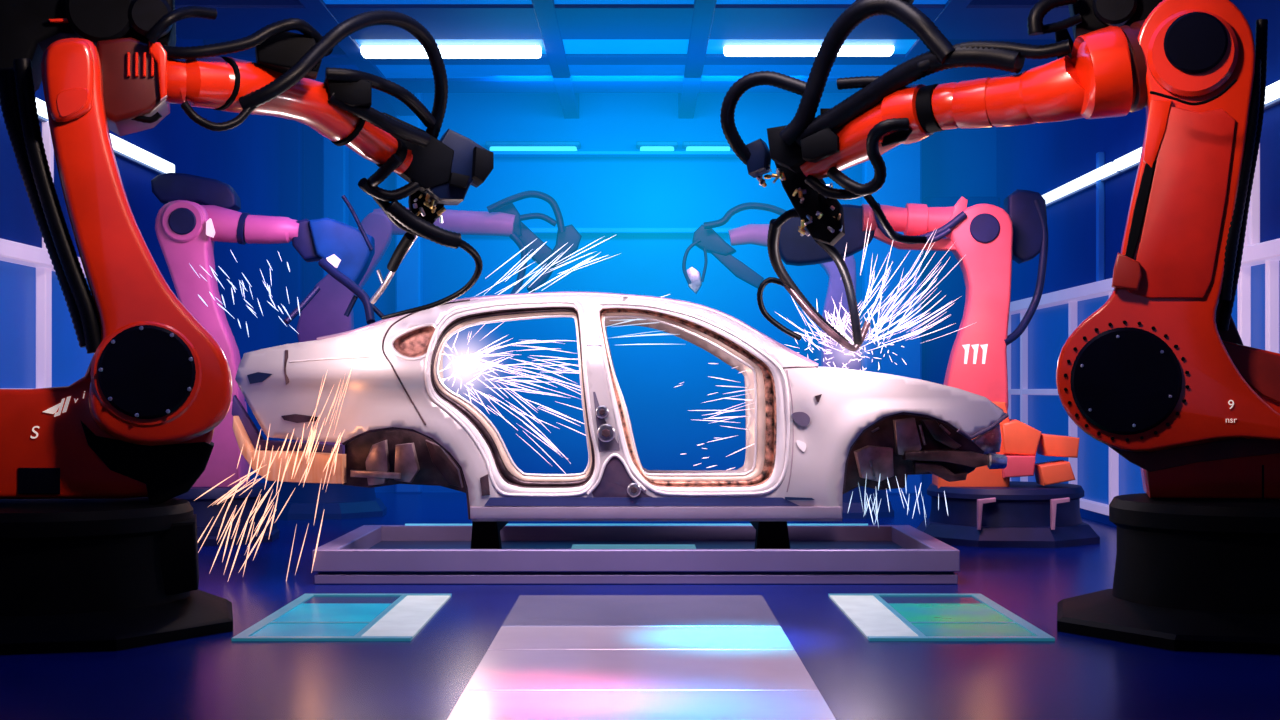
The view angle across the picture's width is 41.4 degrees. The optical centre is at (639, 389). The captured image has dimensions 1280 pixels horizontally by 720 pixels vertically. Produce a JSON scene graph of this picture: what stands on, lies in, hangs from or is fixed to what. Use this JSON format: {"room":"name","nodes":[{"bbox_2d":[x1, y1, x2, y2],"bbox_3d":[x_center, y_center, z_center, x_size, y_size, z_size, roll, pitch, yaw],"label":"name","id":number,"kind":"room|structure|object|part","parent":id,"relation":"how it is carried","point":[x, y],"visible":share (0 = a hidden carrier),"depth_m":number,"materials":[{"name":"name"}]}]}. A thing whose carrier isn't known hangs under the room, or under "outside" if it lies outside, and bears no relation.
{"room":"factory floor","nodes":[
{"label":"factory floor","id":0,"kind":"room"},
{"bbox_2d":[0,35,279,483],"bbox_3d":[-4.075,-1.150,8.000,0.150,4.600,22.000,0,0,0],"label":"wall","id":1,"kind":"structure","parent":0,"point":[245,157],"depth_m":16.22,"materials":[{"name":"blue paint"}]},
{"bbox_2d":[0,261,51,388],"bbox_3d":[-4.025,0.080,10.545,0.090,1.980,1.830,0,0,0],"label":"window","id":2,"kind":"structure","parent":1,"relation":"in","point":[25,291],"depth_m":11.14,"materials":[{"name":"blue glass"}]},
{"bbox_2d":[36,98,47,121],"bbox_3d":[-3.947,-1.850,10.300,0.105,0.120,3.660,0,0,0],"label":"tube light","id":3,"kind":"object","parent":1,"relation":"attached to","point":[41,105],"visible":0.02,"depth_m":11.07,"materials":[{"name":"white plastic"}]},
{"bbox_2d":[0,238,85,277],"bbox_3d":[-3.985,-0.875,9.575,0.150,0.110,6.750,0,0,0],"label":"trim","id":4,"kind":"structure","parent":1,"relation":"attached to","point":[10,251],"depth_m":10.81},
{"bbox_2d":[42,121,53,248],"bbox_3d":[-3.970,-1.365,11.350,0.060,0.870,0.070,0,0,0],"label":"trim","id":5,"kind":"structure","parent":1,"relation":"attached to","point":[46,135],"depth_m":11.32,"materials":[{"name":"white metal"}]},
{"bbox_2d":[52,271,93,386],"bbox_3d":[-4.025,0.080,12.195,0.090,1.980,1.530,0,0,0],"label":"window","id":6,"kind":"structure","parent":1,"relation":"in","point":[70,362],"depth_m":11.89,"materials":[{"name":"blue glass"}]},
{"bbox_2d":[110,134,174,174],"bbox_3d":[-3.947,-1.850,13.200,0.105,0.120,2.060,0,0,0],"label":"tube light","id":7,"kind":"object","parent":1,"relation":"attached to","point":[122,148],"visible":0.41,"depth_m":13.28,"materials":[{"name":"white plastic"}]},
{"bbox_2d":[175,0,1073,38],"bbox_3d":[0.000,-3.250,14.125,8.000,0.400,1.250,0,0,0],"label":"ceiling","id":8,"kind":"structure","parent":1,"relation":"attached to","point":[235,19],"depth_m":14.01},
{"bbox_2d":[204,39,1073,64],"bbox_3d":[0.000,-3.250,15.700,8.000,0.400,0.400,0,0,0],"label":"trim","id":9,"kind":"structure","parent":1,"relation":"attached to","point":[338,56],"depth_m":15.62,"materials":[{"name":"metal"}]},
{"bbox_2d":[312,65,1039,92],"bbox_3d":[0.000,-3.250,17.050,8.000,0.400,0.700,0,0,0],"label":"ceiling beam","id":10,"kind":"structure","parent":1,"relation":"attached to","point":[413,85],"depth_m":16.85,"materials":[{"name":"blue metal"}]},
{"bbox_2d":[190,251,299,336],"bbox_3d":[-2.803,-0.683,11.936,0.825,0.625,0.261,0,0,0],"label":"sparks","id":11,"kind":"object","parent":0,"point":[267,287],"visible":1,"depth_m":11.91,"materials":[{"name":"white"}]},
{"bbox_2d":[195,419,344,580],"bbox_3d":[-2.223,0.706,10.062,0.943,1.085,0.425,0,0,0],"label":"sparks","id":12,"kind":"object","parent":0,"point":[309,449],"visible":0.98,"depth_m":10.05,"materials":[{"name":"brown"}]},
{"bbox_2d":[0,492,1279,719],"bbox_3d":[0.000,1.200,8.000,8.300,0.100,22.300,0,0,0],"label":"floor","id":13,"kind":"structure","parent":0,"point":[1071,676],"depth_m":7.20,"materials":[{"name":"blue plastic"}]},
{"bbox_2d":[0,0,493,654],"bbox_3d":[-2.337,-0.440,8.824,1.807,3.180,3.434,0,0,40],"label":"robot","id":14,"kind":"object","parent":13,"relation":"on","point":[99,551],"visible":1,"depth_m":7.99,"materials":[{"name":"red paint"}]},
{"bbox_3d":[-2.845,0.430,8.017,0.188,0.125,0.022,0,0,-14],"label":"dark panel","id":15,"kind":"part","parent":14,"relation":"part of","materials":[{"name":"black metal"}]},
{"bbox_3d":[-2.735,-1.736,8.344,0.859,0.588,0.540,0,0,-14],"label":"motor","id":16,"kind":"part","parent":14,"relation":"part of","materials":[{"name":"red metal"}]},
{"bbox_3d":[-2.858,1.075,8.200,1.718,0.150,1.718,0,0,-14],"label":"plate","id":17,"kind":"part","parent":14,"relation":"part of","materials":[{"name":"black metal"}]},
{"bbox_3d":[-2.382,-0.688,8.051,0.861,1.899,0.320,0,0,-14],"label":"arm","id":18,"kind":"part","parent":14,"relation":"part of","materials":[{"name":"red paint"}]},
{"bbox_3d":[-1.770,-1.410,8.700,0.325,0.454,1.602,0,0,39],"label":"arm","id":19,"kind":"part","parent":14,"relation":"part of","materials":[{"name":"red paint"}]},
{"bbox_3d":[-1.528,-1.549,8.846,0.235,0.165,0.220,0,0,-14],"label":"wrist motor","id":20,"kind":"part","parent":14,"relation":"part of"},
{"bbox_3d":[-1.323,-1.288,9.257,0.141,0.116,0.100,0,0,-14],"label":"wrist plate","id":21,"kind":"part","parent":14,"relation":"part of","materials":[{"name":"red paint"}]},
{"bbox_3d":[-1.211,-1.062,9.621,0.203,0.268,0.100,0,0,-14],"label":"tool plate","id":22,"kind":"part","parent":14,"relation":"part of","materials":[{"name":"black metal"}]},
{"bbox_2d":[151,173,383,545],"bbox_3d":[-2.860,-0.264,12.946,2.105,2.827,1.138,0,0,6],"label":"robot","id":23,"kind":"object","parent":13,"relation":"on","point":[196,212],"visible":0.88,"depth_m":12.79,"materials":[{"name":"pink paint"}]},
{"bbox_3d":[-3.456,-1.525,13.191,0.650,0.305,0.300,0,0,-5],"label":"motor","id":24,"kind":"part","parent":23,"relation":"part of","materials":[{"name":"metal"}]},
{"bbox_3d":[-3.361,-0.561,12.948,0.632,1.750,0.340,0,0,-5],"label":"arm","id":25,"kind":"part","parent":23,"relation":"part of","materials":[{"name":"pink paint"}]},
{"bbox_3d":[-3.340,1.075,13.000,1.072,0.150,1.072,0,0,-5],"label":"plate","id":26,"kind":"part","parent":23,"relation":"part of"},
{"bbox_3d":[-3.013,-1.271,13.019,0.820,0.299,0.291,0,0,-5],"label":"arm","id":27,"kind":"part","parent":23,"relation":"part of","materials":[{"name":"pink paint"}]},
{"bbox_2d":[231,594,451,640],"bbox_3d":[-1.460,1.143,8.600,0.820,0.014,1.700,0,0,0],"label":"floor panel","id":28,"kind":"object","parent":13,"relation":"on","point":[309,617],"visible":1,"depth_m":8.44,"materials":[{"name":"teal glass"}]},
{"bbox_3d":[-1.565,1.145,8.430,0.490,0.009,1.240,0,0,0],"label":"glass panel","id":29,"kind":"part","parent":28,"relation":"part of","materials":[{"name":"blue glass"}]},
{"bbox_2d":[265,191,581,519],"bbox_3d":[-2.024,-0.332,15.663,2.963,2.965,1.146,0,0,-4],"label":"robot","id":30,"kind":"object","parent":13,"relation":"on","point":[323,315],"visible":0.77,"depth_m":15.40,"materials":[{"name":"pink paint"}]},
{"bbox_3d":[-2.930,1.075,15.600,1.146,0.150,1.146,0,0,-4],"label":"plate","id":31,"kind":"part","parent":30,"relation":"part of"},
{"bbox_3d":[-2.707,-1.000,15.566,0.871,1.264,0.300,0,0,-4],"label":"arm","id":32,"kind":"part","parent":30,"relation":"part of","materials":[{"name":"pink paint"}]},
{"bbox_3d":[-1.797,-1.548,15.602,1.300,0.275,0.258,0,0,0],"label":"arm","id":33,"kind":"part","parent":30,"relation":"part of","materials":[{"name":"pink paint"}]},
{"bbox_2d":[312,524,959,583],"bbox_3d":[-0.024,1.042,10.925,3.828,0.217,1.850,0,0,0],"label":"platform","id":34,"kind":"object","parent":13,"relation":"on","point":[407,553],"visible":1,"depth_m":10.01,"materials":[{"name":"metal"}]},
{"bbox_2d":[471,521,508,548],"bbox_3d":[-0.943,0.919,10.850,0.219,0.262,1.200,0,0,0],"label":"stand","id":35,"kind":"object","parent":34,"relation":"on","point":[485,534],"visible":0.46,"depth_m":10.27,"materials":[{"name":"black metal"}]},
{"bbox_3d":[-0.042,1.042,11.050,0.818,0.015,0.600,0,0,0],"label":"lit plate","id":36,"kind":"part","parent":34,"relation":"part of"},
{"bbox_2d":[750,521,789,548],"bbox_3d":[0.806,0.919,10.850,0.256,0.262,1.200,0,0,0],"label":"stand","id":37,"kind":"object","parent":34,"relation":"on","point":[769,534],"visible":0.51,"depth_m":10.27,"materials":[{"name":"black metal"}]},
{"bbox_2d":[231,291,1007,520],"bbox_3d":[-0.118,0.091,10.939,4.800,1.398,1.771,0,0,0],"label":"car","id":38,"kind":"object","parent":37,"relation":"on","point":[815,432],"visible":1,"depth_m":10.20,"materials":[{"name":"metal"}]},
{"bbox_2d":[297,356,355,488],"bbox_3d":[-1.877,0.194,10.029,0.380,0.818,0.148,0,0,20],"label":"sparks","id":39,"kind":"object","parent":38,"relation":"attached to","point":[355,356],"visible":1,"depth_m":10.02,"materials":[{"name":"brown"}]},
{"bbox_2d":[438,322,585,473],"bbox_3d":[-0.778,0.055,10.475,1.194,1.033,0.490,0,0,0],"label":"sparks","id":40,"kind":"object","parent":38,"relation":"attached to","point":[535,341],"visible":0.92,"depth_m":10.47,"materials":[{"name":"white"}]},
{"bbox_3d":[-0.763,0.046,10.223,1.030,1.175,0.263,0,0,0],"label":"door frame","id":41,"kind":"part","parent":38,"relation":"part of","materials":[{"name":"white metal"}]},
{"bbox_2d":[476,237,615,295],"bbox_3d":[-0.579,-0.759,10.481,0.894,0.413,0.282,0,0,-10],"label":"sparks","id":42,"kind":"object","parent":38,"relation":"attached to","point":[534,252],"visible":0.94,"depth_m":10.49,"materials":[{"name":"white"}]},
{"bbox_3d":[-0.440,-0.362,10.302,3.031,0.488,0.250,0,0,2],"label":"roof rail","id":43,"kind":"part","parent":38,"relation":"part of","materials":[{"name":"white metal"}]},
{"bbox_3d":[-0.421,-0.539,10.950,1.722,0.140,1.291,0,0,0],"label":"roof panel","id":44,"kind":"part","parent":38,"relation":"part of","materials":[{"name":"white metal"}]},
{"bbox_3d":[-0.108,0.102,11.622,4.762,1.376,0.398,0,0,0],"label":"panel","id":45,"kind":"part","parent":38,"relation":"part of","materials":[{"name":"white metal"}]},
{"bbox_2d":[606,294,676,344],"bbox_3d":[0.037,-0.441,10.469,0.467,0.326,0.236,0,0,-18],"label":"sparks","id":46,"kind":"object","parent":38,"relation":"attached to","point":[669,294],"visible":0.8,"depth_m":10.49,"materials":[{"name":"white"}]},
{"bbox_3d":[0.096,0.735,10.162,2.224,0.072,0.099,0,0,0],"label":"sill","id":47,"kind":"part","parent":38,"relation":"part of","materials":[{"name":"white metal"}]},
{"bbox_3d":[0.313,0.049,10.232,1.152,1.159,0.230,0,0,0],"label":"door frame","id":48,"kind":"part","parent":38,"relation":"part of","materials":[{"name":"white metal"}]},
{"bbox_2d":[676,363,754,469],"bbox_3d":[0.428,0.166,10.405,0.564,0.663,0.296,0,0,20],"label":"sparks","id":49,"kind":"object","parent":38,"relation":"attached to","point":[732,410],"visible":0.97,"depth_m":10.42,"materials":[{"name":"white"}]},
{"bbox_2d":[777,223,971,370],"bbox_3d":[1.421,-0.550,10.388,1.214,1.007,0.456,0,0,0],"label":"sparks","id":50,"kind":"object","parent":38,"relation":"attached to","point":[905,284],"visible":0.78,"depth_m":10.30,"materials":[{"name":"white"}]},
{"bbox_2d":[848,474,947,526],"bbox_3d":[1.564,0.677,10.313,0.608,0.346,0.190,0,0,0],"label":"sparks","id":51,"kind":"object","parent":38,"relation":"attached to","point":[876,514],"visible":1,"depth_m":10.31,"materials":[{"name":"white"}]},
{"bbox_2d":[818,366,1002,410],"bbox_3d":[1.660,-0.011,10.950,1.169,0.292,1.660,0,0,0],"label":"hood","id":52,"kind":"object","parent":38,"relation":"attached to","point":[839,389],"depth_m":10.14,"materials":[{"name":"white metal"}]},
{"bbox_3d":[1.894,0.422,10.420,0.545,0.110,0.120,0,0,0],"label":"rail","id":53,"kind":"part","parent":38,"relation":"part of","materials":[{"name":"metal"}]},
{"bbox_2d":[447,595,835,719],"bbox_3d":[0.005,1.144,6.200,1.350,0.012,6.388,0,0,0],"label":"floor panel","id":54,"kind":"object","parent":13,"relation":"on","point":[552,657],"visible":1,"depth_m":7.04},
{"bbox_3d":[0.005,1.144,8.780,1.350,0.012,1.228,0,0,0],"label":"plate","id":55,"kind":"part","parent":54,"relation":"part of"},
{"bbox_3d":[0.005,1.144,7.795,1.350,0.012,0.718,0,0,0],"label":"plate","id":56,"kind":"part","parent":54,"relation":"part of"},
{"bbox_3d":[0.005,1.144,6.925,1.350,0.012,0.998,0,0,0],"label":"plate","id":57,"kind":"part","parent":54,"relation":"part of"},
{"bbox_3d":[0.005,1.144,6.010,1.350,0.012,0.808,0,0,0],"label":"plate","id":58,"kind":"part","parent":54,"relation":"part of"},
{"bbox_2d":[682,202,893,518],"bbox_3d":[1.363,-0.279,15.635,1.922,2.857,0.924,0,0,4],"label":"robot","id":59,"kind":"object","parent":13,"relation":"on","point":[705,238],"visible":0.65,"depth_m":15.41,"materials":[{"name":"pink paint"}]},
{"bbox_3d":[1.335,-1.337,15.623,1.036,0.384,0.280,0,0,4],"label":"arm","id":60,"kind":"part","parent":59,"relation":"part of","materials":[{"name":"pink paint"}]},
{"bbox_3d":[1.790,-0.896,15.555,0.428,0.974,0.300,0,0,4],"label":"arm","id":61,"kind":"part","parent":59,"relation":"part of"},
{"bbox_3d":[1.861,1.075,15.600,0.924,0.150,0.924,0,0,4],"label":"plate","id":62,"kind":"part","parent":59,"relation":"part of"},
{"bbox_2d":[779,189,1099,547],"bbox_3d":[2.259,-0.197,13.048,2.423,2.695,1.330,0,0,5],"label":"robot","id":63,"kind":"object","parent":13,"relation":"on","point":[986,509],"visible":0.82,"depth_m":12.79,"materials":[{"name":"orange paint"}]},
{"bbox_3d":[2.100,-1.298,13.000,0.791,0.276,0.261,0,0,0],"label":"arm","id":64,"kind":"part","parent":63,"relation":"part of","materials":[{"name":"pink paint"}]},
{"bbox_3d":[2.569,-0.569,12.970,0.535,1.690,0.340,0,0,5],"label":"arm","id":65,"kind":"part","parent":63,"relation":"part of","materials":[{"name":"pink paint"}]},
{"bbox_3d":[2.541,0.907,12.421,0.130,0.235,0.080,0,0,5],"label":"pedestal handle","id":66,"kind":"part","parent":63,"relation":"part of","materials":[{"name":"pink metal"}]},
{"bbox_3d":[2.803,1.075,13.000,1.330,0.150,1.330,0,0,5],"label":"plate","id":67,"kind":"part","parent":63,"relation":"part of","materials":[{"name":"metal"}]},
{"bbox_3d":[2.988,-1.266,13.134,0.300,0.558,0.300,0,0,5],"label":"motor","id":68,"kind":"part","parent":63,"relation":"part of","materials":[{"name":"black metal"}]},
{"bbox_3d":[3.071,0.903,12.374,0.129,0.234,0.080,0,0,5],"label":"pedestal handle","id":69,"kind":"part","parent":63,"relation":"part of","materials":[{"name":"pink metal"}]},
{"bbox_2d":[828,594,1054,640],"bbox_3d":[1.475,1.143,8.600,0.850,0.014,1.700,0,0,0],"label":"floor panel","id":70,"kind":"object","parent":13,"relation":"on","point":[879,617],"visible":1,"depth_m":8.44,"materials":[{"name":"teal glass"}]},
{"bbox_3d":[1.580,1.145,8.430,0.520,0.009,1.240,0,0,0],"label":"glass panel","id":71,"kind":"part","parent":70,"relation":"part of","materials":[{"name":"teal glass"}]},
{"bbox_2d":[720,0,1279,654],"bbox_3d":[2.090,-0.448,8.699,3.767,3.196,1.853,0,0,31],"label":"robot","id":72,"kind":"object","parent":13,"relation":"on","point":[1162,374],"visible":1,"depth_m":7.91,"materials":[{"name":"red paint"}]},
{"bbox_3d":[0.809,-1.300,9.148,0.215,0.234,0.260,0,0,14],"label":"wrist motor","id":73,"kind":"part","parent":72,"relation":"part of","materials":[{"name":"black metal"}]},
{"bbox_3d":[1.537,-1.377,8.622,1.700,0.494,0.337,0,0,37],"label":"arm","id":74,"kind":"part","parent":72,"relation":"part of","materials":[{"name":"red paint"}]},
{"bbox_3d":[2.111,-1.696,8.383,0.110,0.185,0.130,0,0,14],"label":"motor leg","id":75,"kind":"part","parent":72,"relation":"part of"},
{"bbox_3d":[2.376,-1.865,8.435,0.475,0.260,0.520,0,0,14],"label":"motor","id":76,"kind":"part","parent":72,"relation":"part of","materials":[{"name":"metal"}]},
{"bbox_3d":[2.632,-0.787,8.000,1.293,2.154,0.320,0,0,14],"label":"arm","id":77,"kind":"part","parent":72,"relation":"part of","materials":[{"name":"red paint"}]},
{"bbox_3d":[2.906,1.075,8.200,1.718,0.150,1.718,0,0,14],"label":"plate","id":78,"kind":"part","parent":72,"relation":"part of","materials":[{"name":"black metal"}]},
{"bbox_2d":[304,93,995,491],"bbox_3d":[0.000,-1.150,19.075,8.200,4.600,0.150,0,0,0],"label":"wall","id":79,"kind":"structure","parent":0,"point":[958,162],"depth_m":19.00,"materials":[{"name":"blue paint"}]},
{"bbox_2d":[280,118,303,440],"bbox_3d":[-4.192,-1.150,18.925,0.833,4.600,0.250,0,0,0],"label":"trim","id":80,"kind":"structure","parent":79,"relation":"attached to","point":[291,131],"depth_m":18.80,"materials":[{"name":"blue metal"}]},
{"bbox_2d":[322,135,348,278],"bbox_3d":[-3.385,-1.150,18.825,0.254,4.600,0.250,0,0,0],"label":"trim","id":81,"kind":"structure","parent":79,"relation":"attached to","point":[335,159],"depth_m":18.70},
{"bbox_2d":[299,0,414,115],"bbox_3d":[-2.585,-3.243,14.000,0.170,0.395,10.000,0,0,0],"label":"trim","id":82,"kind":"structure","parent":79,"relation":"attached to","point":[318,9],"depth_m":15.14,"materials":[{"name":"blue metal"}]},
{"bbox_2d":[395,93,421,492],"bbox_3d":[-2.582,-1.150,18.925,0.278,4.600,0.250,0,0,0],"label":"trim","id":83,"kind":"structure","parent":79,"relation":"attached to","point":[408,276],"depth_m":18.80,"materials":[{"name":"blue paint"}]},
{"bbox_2d":[485,141,580,150],"bbox_3d":[-1.187,-2.700,18.870,1.050,0.110,0.260,0,0,0],"label":"tube light","id":84,"kind":"object","parent":79,"relation":"attached to","point":[491,145],"visible":0.81,"depth_m":18.75,"materials":[{"name":"blue plastic"}]},
{"bbox_2d":[489,146,576,150],"bbox_3d":[-1.187,-2.675,18.870,0.970,0.060,0.180,0,0,0],"label":"diffuser","id":85,"kind":"object","parent":84,"relation":"attached to","point":[492,148],"depth_m":18.79,"materials":[{"name":"blue plastic"}]},
{"bbox_2d":[357,228,733,233],"bbox_3d":[0.000,-1.780,18.925,8.000,0.060,0.150,0,0,0],"label":"trim","id":86,"kind":"structure","parent":79,"relation":"attached to","point":[534,230],"depth_m":18.85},
{"bbox_2d":[531,0,578,118],"bbox_3d":[-0.765,-3.243,14.000,0.170,0.395,10.000,0,0,0],"label":"trim","id":87,"kind":"structure","parent":79,"relation":"attached to","point":[545,13],"depth_m":15.41,"materials":[{"name":"blue metal"}]},
{"bbox_2d":[491,151,738,157],"bbox_3d":[-0.275,-2.625,18.860,2.950,0.040,0.280,0,0,0],"label":"trim","id":88,"kind":"structure","parent":79,"relation":"attached to","point":[497,154],"depth_m":18.73,"materials":[{"name":"blue metal"}]},
{"bbox_2d":[323,0,947,3],"bbox_3d":[0.000,-3.091,12.615,5.200,0.038,1.730,0,0,0],"label":"trim","id":89,"kind":"structure","parent":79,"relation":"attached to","point":[325,1],"depth_m":13.39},
{"bbox_2d":[376,65,896,77],"bbox_3d":[0.000,-3.091,16.300,5.200,0.038,0.760,0,0,0],"label":"trim","id":90,"kind":"structure","parent":79,"relation":"attached to","point":[389,71],"depth_m":16.33,"materials":[{"name":"blue metal"}]},
{"bbox_2d":[636,141,677,150],"bbox_3d":[0.190,-2.700,18.870,0.459,0.110,0.260,0,0,0],"label":"tube light","id":91,"kind":"object","parent":79,"relation":"attached to","point":[642,145],"visible":0.84,"depth_m":18.75,"materials":[{"name":"blue plastic"}]},
{"bbox_2d":[640,146,673,150],"bbox_3d":[0.190,-2.675,18.870,0.379,0.060,0.180,0,0,0],"label":"diffuser","id":92,"kind":"object","parent":91,"relation":"attached to","point":[642,148],"depth_m":18.79,"materials":[{"name":"blue plastic"}]},
{"bbox_2d":[678,0,716,118],"bbox_3d":[0.515,-3.243,14.000,0.170,0.395,10.000,0,0,0],"label":"trim","id":93,"kind":"structure","parent":79,"relation":"attached to","point":[703,13],"depth_m":15.41,"materials":[{"name":"blue metal"}]},
{"bbox_2d":[682,141,731,150],"bbox_3d":[0.758,-2.700,18.870,0.570,0.110,0.260,0,0,0],"label":"tube light","id":94,"kind":"object","parent":79,"relation":"attached to","point":[688,145],"visible":0.69,"depth_m":18.78,"materials":[{"name":"blue plastic"}]},
{"bbox_2d":[686,146,729,150],"bbox_3d":[0.758,-2.675,18.870,0.490,0.060,0.180,0,0,0],"label":"diffuser","id":95,"kind":"object","parent":94,"relation":"attached to","point":[688,148],"depth_m":18.79,"materials":[{"name":"blue plastic"}]},
{"bbox_2d":[862,140,921,494],"bbox_3d":[2.785,-1.150,18.725,0.626,4.600,0.250,0,0,0],"label":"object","id":96,"kind":"structure","parent":79,"relation":"attached to","point":[902,185],"depth_m":18.60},
{"bbox_2d":[897,0,971,65],"bbox_3d":[2.515,-3.243,14.000,0.170,0.395,10.000,0,0,0],"label":"trim","id":97,"kind":"structure","parent":79,"relation":"attached to","point":[952,9],"depth_m":13.95,"materials":[{"name":"blue metal"}]},
{"bbox_2d":[922,197,999,492],"bbox_3d":[3.581,-0.500,18.925,0.833,3.300,0.250,0,0,0],"label":"trim","id":98,"kind":"structure","parent":79,"relation":"attached to","point":[936,352],"depth_m":18.80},
{"bbox_2d":[996,0,1279,526],"bbox_3d":[4.075,-1.150,8.000,0.150,4.600,22.000,0,0,0],"label":"wall","id":99,"kind":"structure","parent":0,"point":[1041,158],"depth_m":15.27,"materials":[{"name":"blue paint"}]},
{"bbox_2d":[1007,313,1019,480],"bbox_3d":[4.025,0.080,18.133,0.090,1.980,0.805,0,0,0],"label":"window","id":100,"kind":"structure","parent":99,"relation":"in","point":[1013,349],"depth_m":18.31,"materials":[{"name":"blue glass"}]},
{"bbox_2d":[1020,301,1077,484],"bbox_3d":[4.025,0.080,16.733,0.090,1.980,2.005,0,0,0],"label":"window","id":101,"kind":"structure","parent":99,"relation":"in","point":[1042,342],"depth_m":17.03,"materials":[{"name":"blue glass"}]},
{"bbox_3d":[4.015,0.110,16.738,0.070,1.920,1.995,0,0,0],"label":"frame","id":102,"kind":"part","parent":101,"relation":"part of","materials":[{"name":"metal"}]},
{"bbox_2d":[1042,162,1122,207],"bbox_3d":[3.947,-1.850,15.425,0.105,0.120,2.810,0,0,0],"label":"tube light","id":103,"kind":"object","parent":99,"relation":"attached to","point":[1106,172],"visible":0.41,"depth_m":15.05,"materials":[{"name":"white glass"}]},
{"bbox_2d":[1068,295,1108,515],"bbox_3d":[4.025,0.080,15.057,0.090,1.980,1.355,0,0,0],"label":"window","id":104,"kind":"structure","parent":99,"relation":"in","point":[1093,455],"depth_m":15.22,"materials":[{"name":"blue glass"}]},
{"bbox_2d":[1096,152,1104,281],"bbox_3d":[3.970,-1.490,14.600,0.060,1.120,0.070,0,0,0],"label":"trim","id":105,"kind":"structure","parent":99,"relation":"attached to","point":[1100,156],"depth_m":14.57,"materials":[{"name":"blue metal"}]},
{"bbox_2d":[1109,293,1145,503],"bbox_3d":[4.025,0.080,13.508,0.090,1.980,1.755,0,0,0],"label":"window","id":106,"kind":"structure","parent":99,"relation":"in","point":[1125,477],"depth_m":14.21,"materials":[{"name":"blue glass"}]},
{"bbox_3d":[4.015,0.110,13.512,0.070,1.920,1.745,0,0,0],"label":"frame","id":107,"kind":"part","parent":106,"relation":"part of","materials":[{"name":"white metal"}]},
{"bbox_2d":[1113,147,1141,172],"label":"tube light","id":108,"kind":"object","parent":99,"relation":"attached to","point":[1127,162],"depth_m":13.59,"materials":[{"name":"white plastic"}]},
{"bbox_2d":[1009,238,1279,314],"bbox_3d":[3.985,-0.875,12.400,0.150,0.110,12.400,0,0,0],"label":"trim","id":109,"kind":"structure","parent":99,"relation":"attached to","point":[1255,254],"depth_m":14.63,"materials":[{"name":"white metal"}]},
{"bbox_2d":[1231,284,1237,329],"bbox_3d":[4.025,0.080,11.957,0.090,1.980,1.355,0,0,0],"label":"window","id":110,"kind":"structure","parent":99,"relation":"in","point":[1234,314],"depth_m":11.49,"materials":[{"name":"blue glass"}]},
{"bbox_2d":[1244,219,1247,246],"bbox_3d":[3.970,-1.365,11.150,0.060,0.870,0.070,0,0,0],"label":"trim","id":111,"kind":"structure","parent":99,"relation":"attached to","point":[1246,232],"depth_m":11.12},
{"bbox_2d":[1238,264,1264,349],"bbox_3d":[4.025,0.080,11.033,0.090,1.980,0.505,0,0,0],"label":"window","id":112,"kind":"structure","parent":99,"relation":"in","point":[1251,281],"depth_m":11.20,"materials":[{"name":"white glass"}]},
{"bbox_3d":[4.015,0.110,11.037,0.070,1.920,0.495,0,0,0],"label":"frame","id":113,"kind":"part","parent":112,"relation":"part of","materials":[{"name":"white metal"}]},
{"bbox_2d":[1248,144,1259,245],"bbox_3d":[3.970,-1.365,10.950,0.060,0.870,0.070,0,0,0],"label":"trim","id":114,"kind":"structure","parent":99,"relation":"attached to","point":[1254,205],"depth_m":10.91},
{"bbox_2d":[1265,260,1278,352],"bbox_3d":[4.025,0.080,10.008,0.090,1.980,1.555,0,0,0],"label":"window","id":115,"kind":"structure","parent":99,"relation":"in","point":[1271,266],"depth_m":10.71,"materials":[{"name":"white glass"}]},
{"bbox_2d":[1264,80,1279,109],"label":"tube light","id":116,"kind":"object","parent":99,"relation":"attached to","point":[1272,97],"depth_m":10.48,"materials":[{"name":"white plastic"}]},
{"bbox_3d":[0.000,-3.510,8.000,8.300,0.120,22.300,0,0,0],"label":"ceiling","id":117,"kind":"structure","parent":0,"visible":0},
{"bbox_2d":[361,46,540,57],"bbox_3d":[-1.692,-3.219,15.200,1.687,0.461,0.260,0,0,0],"label":"tube light","id":118,"kind":"object","parent":117,"relation":"attached to","point":[366,51],"visible":0.59,"depth_m":15.11,"materials":[{"name":"white plastic"}]},
{"bbox_2d":[355,39,916,53],"bbox_3d":[0.000,-3.091,15.130,5.200,0.038,0.700,0,0,0],"label":"trim","id":119,"kind":"structure","parent":117,"relation":"attached to","point":[571,46],"depth_m":15.01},
{"bbox_2d":[724,46,893,55],"bbox_3d":[1.513,-3.228,15.200,1.597,0.443,0.260,0,0,0],"label":"tube light","id":120,"kind":"object","parent":117,"relation":"attached to","point":[728,50],"visible":0.48,"depth_m":15.12,"materials":[{"name":"white plastic"}]}
]}

